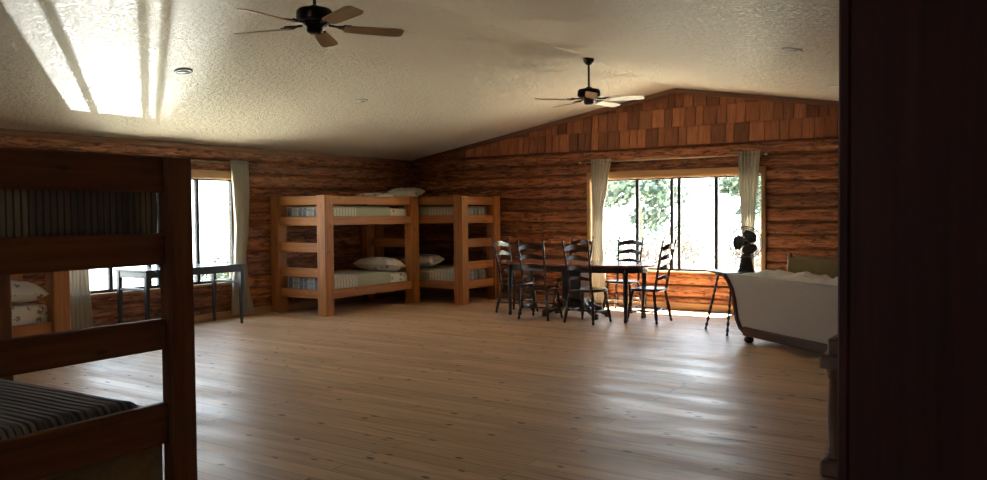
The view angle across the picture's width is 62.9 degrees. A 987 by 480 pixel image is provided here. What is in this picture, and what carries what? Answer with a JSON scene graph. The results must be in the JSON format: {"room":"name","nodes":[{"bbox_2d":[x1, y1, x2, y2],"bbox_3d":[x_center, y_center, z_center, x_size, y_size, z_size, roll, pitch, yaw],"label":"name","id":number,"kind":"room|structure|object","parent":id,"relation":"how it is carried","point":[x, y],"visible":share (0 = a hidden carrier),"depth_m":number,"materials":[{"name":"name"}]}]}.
{"room":"dormitory","nodes":[
{"label":"dormitory","id":0,"kind":"room"},
{"bbox_2d":[0,136,410,326],"bbox_3d":[-5.659,-0.006,8.795,0.192,2.430,15.080,1,2,34],"label":"wall","id":1,"kind":"structure","parent":0,"point":[276,175],"depth_m":12.04,"materials":[{"name":"brown wood"}]},
{"bbox_2d":[90,169,234,296],"bbox_3d":[-4.438,-0.127,10.610,0.210,1.635,2.610,1,2,34],"label":"window","id":2,"kind":"structure","parent":1,"relation":"in","point":[196,175],"depth_m":11.15,"materials":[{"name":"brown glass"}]},
{"bbox_2d":[0,128,410,164],"bbox_3d":[-5.579,-1.184,8.697,0.050,0.075,14.760,1,2,34],"label":"trim","id":3,"kind":"structure","parent":1,"relation":"attached to","point":[3,132],"depth_m":10.76,"materials":[{"name":"brown wood"}]},
{"bbox_2d":[191,159,259,165],"bbox_3d":[-4.306,-1.058,10.565,0.105,0.060,3.070,1,2,34],"label":"curtain rod","id":4,"kind":"object","parent":1,"relation":"attached to","point":[258,164],"visible":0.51,"depth_m":11.29,"materials":[{"name":"brown metal"}]},
{"bbox_2d":[57,149,92,329],"bbox_3d":[-4.959,0.039,9.557,0.075,2.200,0.368,1,2,34],"label":"curtain","id":5,"kind":"object","parent":4,"relation":"hanging from","point":[80,297],"visible":0.19,"depth_m":9.62,"materials":[{"name":"fabric"}]},
{"bbox_2d":[230,160,253,315],"bbox_3d":[-3.624,-0.036,11.562,0.075,2.200,0.389,1,2,34],"label":"curtain","id":6,"kind":"object","parent":4,"relation":"hanging from","point":[239,172],"visible":0.84,"depth_m":11.55,"materials":[{"name":"fabric"}]},
{"bbox_2d":[194,290,404,322],"bbox_3d":[-5.562,1.160,8.774,0.030,0.100,14.660,1,2,34],"label":"baseboard","id":7,"kind":"structure","parent":1,"relation":"attached to","point":[297,305],"depth_m":12.38,"materials":[{"name":"brown wood"}]},
{"bbox_2d":[0,0,838,160],"bbox_3d":[-1.389,-1.637,5.841,11.120,1.096,15.280,1,2,34],"label":"ceiling","id":8,"kind":"structure","parent":0,"point":[459,73],"depth_m":8.21,"materials":[{"name":"beige paint"}]},
{"bbox_2d":[174,68,192,73],"bbox_3d":[-3.034,-1.648,7.898,0.172,0.037,0.175,1,2,40],"label":"recessed light","id":9,"kind":"object","parent":8,"relation":"in","point":[183,70],"visible":1,"depth_m":7.88,"materials":[{"name":"white metal"}]},
{"bbox_2d":[234,0,403,47],"bbox_3d":[-1.347,-1.776,5.907,1.283,0.526,1.227,1,2,34],"label":"ceiling fan","id":10,"kind":"object","parent":8,"relation":"hanging from","point":[314,17],"visible":1,"depth_m":5.89,"materials":[{"name":"brown metal"}]},
{"bbox_2d":[354,99,367,102],"bbox_3d":[-1.651,-1.723,10.027,0.172,0.037,0.175,1,2,40],"label":"recessed light","id":11,"kind":"object","parent":8,"relation":"in","point":[358,100],"visible":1,"depth_m":10.00,"materials":[{"name":"white plastic"}]},
{"bbox_2d":[535,57,644,107],"bbox_3d":[1.170,-1.897,9.648,1.276,0.566,1.256,1,2,34],"label":"ceiling fan","id":12,"kind":"object","parent":8,"relation":"hanging from","point":[588,94],"visible":1,"depth_m":9.56,"materials":[{"name":"brown metal"}]},
{"bbox_2d":[781,48,802,51],"bbox_3d":[2.570,-1.638,6.954,0.172,0.037,0.175,1,2,40],"label":"recessed light","id":13,"kind":"object","parent":8,"relation":"in","point":[784,49],"visible":1,"depth_m":6.93,"materials":[{"name":"white plastic"}]},
{"bbox_2d":[14,294,836,479],"bbox_3d":[-1.380,1.365,5.912,10.820,0.200,15.220,1,2,34],"label":"floor","id":14,"kind":"structure","parent":0,"point":[388,388],"depth_m":6.51,"materials":[{"name":"brown wood"}]},
{"bbox_2d":[11,271,70,337],"bbox_3d":[-5.461,0.366,7.901,1.140,1.740,2.030,1,2,34],"label":"bunk bed","id":15,"kind":"object","parent":14,"relation":"on","point":[57,284],"visible":0.16,"depth_m":8.34,"materials":[{"name":"brown wood"}]},
{"bbox_2d":[12,302,46,325],"bbox_3d":[-5.457,0.811,7.915,0.946,0.278,1.652,1,2,34],"label":"mattress","id":16,"kind":"object","parent":15,"relation":"on","point":[22,313],"visible":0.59,"depth_m":8.20,"materials":[{"name":"beige fabric"}]},
{"bbox_2d":[11,281,48,301],"bbox_3d":[-5.010,0.530,8.311,0.740,0.221,0.499,1,2,36],"label":"pillow","id":17,"kind":"object","parent":16,"relation":"on","point":[20,291],"visible":0.66,"depth_m":8.18,"materials":[{"name":"beige fabric"}]},
{"bbox_2d":[0,146,197,479],"bbox_3d":[-2.648,0.495,3.412,1.640,1.720,2.030,1,2,30],"label":"bunk bed","id":18,"kind":"object","parent":14,"relation":"on","point":[171,422],"visible":0.85,"depth_m":3.54,"materials":[{"name":"brown wood"}]},
{"bbox_2d":[0,379,137,439],"bbox_3d":[-2.669,0.836,3.382,1.456,0.168,1.649,1,2,30],"label":"mattress","id":19,"kind":"object","parent":18,"relation":"on","point":[25,408],"visible":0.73,"depth_m":3.60,"materials":[{"name":"grey fabric"}]},
{"bbox_2d":[0,189,156,237],"bbox_3d":[-2.646,-0.076,3.391,1.473,0.350,1.749,1,2,30],"label":"mattress","id":20,"kind":"object","parent":18,"relation":"on","point":[23,213],"visible":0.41,"depth_m":3.42,"materials":[{"name":"grey fabric"}]},
{"bbox_2d":[40,444,162,479],"bbox_3d":[-2.014,1.131,3.062,0.020,0.340,1.768,1,2,30],"label":"bed skirt","id":21,"kind":"object","parent":18,"relation":"hanging from","point":[145,464],"visible":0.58,"depth_m":3.66,"materials":[{"name":"brown wood"}]},
{"bbox_2d":[115,263,244,323],"bbox_3d":[-4.019,0.743,10.453,0.650,0.800,1.470,1,2,34],"label":"table","id":22,"kind":"object","parent":14,"relation":"on","point":[146,273],"visible":0.93,"depth_m":10.26,"materials":[{"name":"black wood"}]},
{"bbox_2d":[270,195,419,316],"bbox_3d":[-2.281,0.186,12.683,1.150,1.740,2.120,1,2,34],"label":"bunk bed","id":23,"kind":"object","parent":14,"relation":"on","point":[325,220],"visible":0.88,"depth_m":12.05,"materials":[{"name":"brown wood"}]},
{"bbox_2d":[368,270,407,282],"bbox_3d":[-2.277,0.638,12.697,0.956,0.209,1.743,1,2,34],"label":"mattress","id":24,"kind":"object","parent":23,"relation":"on","point":[395,276],"visible":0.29,"depth_m":13.00,"materials":[{"name":"beige fabric"}]},
{"bbox_2d":[287,270,390,289],"bbox_3d":[-2.401,0.629,12.512,0.989,0.236,1.324,1,2,34],"label":"blanket","id":25,"kind":"object","parent":24,"relation":"on","point":[342,278],"visible":0.67,"depth_m":12.15,"materials":[{"name":"fabric"}]},
{"bbox_2d":[353,257,405,270],"bbox_3d":[-1.851,0.389,13.125,0.700,0.240,0.497,1,2,32],"label":"pillow","id":26,"kind":"object","parent":24,"relation":"on","point":[369,263],"visible":1,"depth_m":12.96,"materials":[{"name":"beige fabric"}]},
{"bbox_2d":[390,209,406,215],"bbox_3d":[-2.287,-0.407,12.664,0.954,0.180,1.744,1,2,34],"label":"mattress","id":27,"kind":"object","parent":23,"relation":"on","point":[393,212],"visible":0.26,"depth_m":12.96,"materials":[{"name":"beige fabric"}]},
{"bbox_2d":[286,206,389,216],"bbox_3d":[-2.409,-0.415,12.479,0.988,0.206,1.324,1,2,34],"label":"blanket","id":28,"kind":"object","parent":27,"relation":"on","point":[337,210],"visible":0.72,"depth_m":12.07,"materials":[{"name":"grey fabric"}]},
{"bbox_2d":[354,193,393,196],"bbox_3d":[-1.944,-0.680,13.039,0.620,0.170,0.460,0,2,29],"label":"pillow","id":29,"kind":"object","parent":27,"relation":"on","point":[361,194],"visible":0.35,"depth_m":12.87,"materials":[{"name":"beige fabric"}]},
{"bbox_2d":[374,196,500,304],"bbox_3d":[-1.002,0.139,13.819,1.960,1.740,1.110,1,2,34],"label":"bunk bed","id":30,"kind":"object","parent":14,"relation":"on","point":[461,284],"visible":0.51,"depth_m":13.16,"materials":[{"name":"brown wood"}]},
{"bbox_3d":[-0.999,0.590,13.833,1.584,0.209,0.916,1,2,34],"label":"mattress","id":31,"kind":"object","parent":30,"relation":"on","visible":0},
{"bbox_2d":[398,265,486,280],"bbox_3d":[-0.842,0.577,13.729,1.234,0.235,0.947,1,2,34],"label":"blanket","id":32,"kind":"object","parent":31,"relation":"on","point":[436,272],"visible":0.55,"depth_m":13.35,"materials":[{"name":"grey fabric"}]},
{"bbox_2d":[400,254,443,266],"bbox_3d":[-1.230,0.347,13.768,0.680,0.214,0.458,0,2,22],"label":"pillow","id":33,"kind":"object","parent":32,"relation":"on","point":[425,260],"visible":0.59,"depth_m":13.57,"materials":[{"name":"beige fabric"}]},
{"bbox_3d":[-1.008,-0.453,13.800,1.582,0.176,0.914,1,2,34],"label":"mattress","id":34,"kind":"object","parent":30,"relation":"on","visible":0},
{"bbox_2d":[387,187,425,196],"bbox_3d":[-1.551,-0.790,13.915,0.640,0.238,0.446,0,2,20],"label":"pillow","id":35,"kind":"object","parent":34,"relation":"on","point":[397,192],"visible":0.59,"depth_m":13.76,"materials":[{"name":"beige fabric"}]},
{"bbox_2d":[397,206,486,215],"bbox_3d":[-0.852,-0.468,13.696,1.234,0.206,0.949,1,2,34],"label":"blanket","id":36,"kind":"object","parent":34,"relation":"on","point":[431,210],"visible":0.59,"depth_m":13.28,"materials":[{"name":"grey fabric"}]},
{"bbox_2d":[492,237,538,314],"bbox_3d":[0.311,0.516,11.860,0.537,1.094,0.482,1,2,36],"label":"dining chair","id":37,"kind":"object","parent":14,"relation":"on","point":[515,283],"visible":0.82,"depth_m":11.87,"materials":[{"name":"brown wood"}]},
{"bbox_2d":[516,240,562,320],"bbox_3d":[0.622,0.539,11.065,0.482,1.094,0.537,1,2,31],"label":"dining chair","id":38,"kind":"object","parent":14,"relation":"on","point":[534,287],"visible":1,"depth_m":10.92,"materials":[{"name":"brown wood"}]},
{"bbox_2d":[552,236,593,305],"bbox_3d":[1.238,0.491,12.403,0.482,1.094,0.537,1,2,38],"label":"dining chair","id":39,"kind":"object","parent":14,"relation":"on","point":[580,241],"visible":0.28,"depth_m":12.48,"materials":[{"name":"brown wood"}]},
{"bbox_2d":[501,259,655,322],"bbox_3d":[1.150,0.691,11.306,2.290,0.760,1.040,1,2,34],"label":"dining table","id":40,"kind":"object","parent":14,"relation":"on","point":[625,268],"visible":0.73,"depth_m":11.12,"materials":[{"name":"brown wood"}]},
{"bbox_2d":[562,240,611,325],"bbox_3d":[1.217,0.547,10.633,0.482,1.094,0.537,1,2,40],"label":"dining chair","id":41,"kind":"object","parent":14,"relation":"on","point":[592,290],"visible":1,"depth_m":10.52,"materials":[{"name":"brown wood"}]},
{"bbox_2d":[603,236,643,309],"bbox_3d":[1.926,0.500,11.909,0.482,1.094,0.537,1,2,34],"label":"dining chair","id":42,"kind":"object","parent":14,"relation":"on","point":[617,281],"visible":0.78,"depth_m":11.98,"materials":[{"name":"brown wood"}]},
{"bbox_2d":[627,239,676,324],"bbox_3d":[2.091,0.538,10.671,0.537,1.094,0.482,1,2,37],"label":"dining chair","id":43,"kind":"object","parent":14,"relation":"on","point":[644,289],"visible":0.98,"depth_m":10.59,"materials":[{"name":"brown wood"}]},
{"bbox_2d":[704,269,759,335],"bbox_3d":[2.932,0.740,9.724,0.570,0.738,0.620,-1,2,-10],"label":"side table","id":44,"kind":"object","parent":14,"relation":"on","point":[719,272],"visible":0.43,"depth_m":9.77,"materials":[{"name":"brown wood"}]},
{"bbox_2d":[729,226,762,271],"bbox_3d":[2.982,0.106,9.536,0.387,0.538,0.217,0,2,18],"label":"desk fan","id":45,"kind":"object","parent":44,"relation":"on","point":[745,265],"visible":1,"depth_m":9.48,"materials":[{"name":"black plastic"}]},
{"bbox_2d":[723,273,837,353],"bbox_3d":[3.472,0.782,8.139,0.887,0.738,2.703,-1,2,-18],"label":"sofa","id":46,"kind":"object","parent":14,"relation":"on","point":[801,315],"visible":0.43,"depth_m":8.27,"materials":[{"name":"grey fabric"}]},
{"bbox_2d":[740,269,831,281],"bbox_3d":[3.151,0.365,8.638,0.532,0.074,1.075,-1,2,-18],"label":"throw blanket","id":47,"kind":"object","parent":46,"relation":"on","point":[772,274],"visible":0.92,"depth_m":8.46,"materials":[{"name":"white fabric"}]},
{"bbox_2d":[804,276,837,285],"bbox_3d":[3.453,0.388,7.702,0.510,0.083,0.890,-1,2,-18],"label":"throw blanket","id":48,"kind":"object","parent":46,"relation":"on","point":[833,282],"visible":0.2,"depth_m":7.86,"materials":[{"name":"white fabric"}]},
{"bbox_2d":[787,252,837,278],"bbox_3d":[3.825,0.633,9.785,0.800,0.925,0.678,1,2,42],"label":"armchair","id":49,"kind":"object","parent":14,"relation":"on","point":[817,265],"visible":0.23,"depth_m":9.89,"materials":[{"name":"beige fabric"}]},
{"bbox_2d":[819,334,837,478],"bbox_3d":[2.584,0.882,4.286,1.460,0.800,0.800,1,2,34],"label":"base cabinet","id":50,"kind":"object","parent":14,"relation":"on","point":[828,360],"visible":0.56,"depth_m":4.37,"materials":[{"name":"brown wood"}]},
{"bbox_2d":[410,93,838,304],"bbox_3d":[2.765,-0.612,12.101,10.540,3.286,0.206,1,2,34],"label":"wall","id":51,"kind":"structure","parent":0,"point":[543,197],"depth_m":12.25,"materials":[{"name":"brown wood"}]},
{"bbox_2d":[411,88,674,164],"bbox_3d":[0.564,-1.807,13.382,5.120,0.928,0.040,1,2,34],"label":"trim","id":52,"kind":"structure","parent":51,"relation":"attached to","point":[671,91],"depth_m":13.16,"materials":[{"name":"brown wood"}]},
{"bbox_2d":[420,288,733,312],"bbox_3d":[2.725,0.983,12.070,10.120,0.100,0.030,1,2,34],"label":"baseboard","id":53,"kind":"structure","parent":51,"relation":"attached to","point":[673,305],"depth_m":12.44,"materials":[{"name":"brown wood"}]},
{"bbox_2d":[578,152,767,164],"bbox_3d":[2.593,-1.205,12.039,2.950,0.060,0.105,1,2,34],"label":"curtain rod","id":54,"kind":"object","parent":51,"relation":"attached to","point":[766,153],"visible":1,"depth_m":11.91,"materials":[{"name":"brown metal"}]},
{"bbox_2d":[591,159,610,302],"bbox_3d":[1.698,-0.135,12.644,0.352,2.255,0.079,1,2,34],"label":"curtain","id":55,"kind":"object","parent":54,"relation":"hanging from","point":[599,171],"visible":0.83,"depth_m":12.66,"materials":[{"name":"fabric"}]},
{"bbox_2d":[738,150,759,269],"bbox_3d":[3.604,-0.118,11.375,0.312,2.270,0.079,1,2,34],"label":"curtain","id":56,"kind":"object","parent":54,"relation":"hanging from","point":[748,166],"visible":0.51,"depth_m":11.36,"materials":[{"name":"fabric"}]},
{"bbox_2d":[587,166,765,274],"bbox_3d":[2.700,-0.265,12.154,2.790,1.580,0.210,1,2,34],"label":"window","id":57,"kind":"structure","parent":51,"relation":"in","point":[716,173],"depth_m":12.09,"materials":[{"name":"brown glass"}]},
{"bbox_2d":[674,88,838,106],"bbox_3d":[4.817,-1.753,10.550,5.120,0.928,0.040,1,2,34],"label":"trim","id":58,"kind":"structure","parent":51,"relation":"attached to","point":[679,91],"depth_m":11.26,"materials":[{"name":"brown wood"}]},
{"bbox_2d":[837,0,986,479],"bbox_3d":[1.182,0.173,1.461,1.018,2.430,0.160,1,2,34],"label":"door","id":59,"kind":"structure","parent":0,"point":[912,361],"depth_m":1.60,"materials":[{"name":"brown wood"}]},
{"label":"outside","id":60,"kind":"structure","parent":0,"visible":0},
{"bbox_2d":[676,251,757,269],"bbox_3d":[6.270,4.295,23.034,75.000,7.738,75.000,1,2,34],"label":"ground","id":61,"kind":"structure","parent":60,"point":[724,254],"depth_m":26.77,"materials":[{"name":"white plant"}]},
{"bbox_2d":[193,257,228,281],"bbox_3d":[-4.464,1.056,13.497,1.250,1.553,1.268,-1,2,-9],"label":"shrub","id":62,"kind":"object","parent":61,"relation":"on","point":[219,276],"visible":0.1,"depth_m":13.23,"materials":[{"name":"green plant"}]},
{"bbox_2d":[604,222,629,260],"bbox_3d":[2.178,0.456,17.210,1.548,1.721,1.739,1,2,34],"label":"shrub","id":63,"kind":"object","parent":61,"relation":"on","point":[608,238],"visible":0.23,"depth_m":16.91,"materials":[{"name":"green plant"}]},
{"bbox_2d":[604,179,691,250],"bbox_3d":[5.695,-1.220,32.100,4.154,6.159,4.584,0,2,19],"label":"tree","id":64,"kind":"object","parent":61,"relation":"on","point":[654,192],"visible":0.33,"depth_m":32.12,"materials":[{"name":"green plant"}]},
{"bbox_2d":[614,242,697,268],"bbox_3d":[3.144,0.728,15.438,1.571,1.374,1.675,-1,2,-23],"label":"shrub","id":65,"kind":"object","parent":61,"relation":"on","point":[652,258],"visible":0.36,"depth_m":15.28,"materials":[{"name":"green plant"}]},
{"bbox_2d":[634,212,703,268],"bbox_3d":[4.044,0.261,18.619,1.579,1.952,1.794,0,2,11],"label":"shrub","id":66,"kind":"object","parent":61,"relation":"on","point":[666,230],"visible":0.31,"depth_m":18.49,"materials":[{"name":"green plant"}]},
{"bbox_2d":[645,228,713,268],"bbox_3d":[3.917,0.524,16.794,1.300,1.574,1.563,-1,2,-14],"label":"shrub","id":67,"kind":"object","parent":61,"relation":"on","point":[691,248],"visible":0.35,"depth_m":16.60,"materials":[{"name":"green plant"}]},
{"bbox_2d":[708,176,760,223],"bbox_3d":[9.947,-1.795,30.395,3.745,5.049,3.556,0,2,18],"label":"tree","id":68,"kind":"object","parent":61,"relation":"on","point":[732,183],"visible":0.12,"depth_m":30.66,"materials":[{"name":"green plant"}]},
{"bbox_2d":[719,231,760,270],"bbox_3d":[5.050,0.577,15.287,1.635,1.497,1.511,1,2,34],"label":"shrub","id":69,"kind":"object","parent":61,"relation":"on","point":[736,259],"visible":0.12,"depth_m":15.36,"materials":[{"name":"green plant"}]},
{"bbox_2d":[729,207,760,253],"bbox_3d":[6.463,0.194,19.186,1.883,1.951,2.063,1,2,34],"label":"shrub","id":70,"kind":"object","parent":61,"relation":"on","point":[758,214],"visible":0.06,"depth_m":19.33,"materials":[{"name":"green plant"}]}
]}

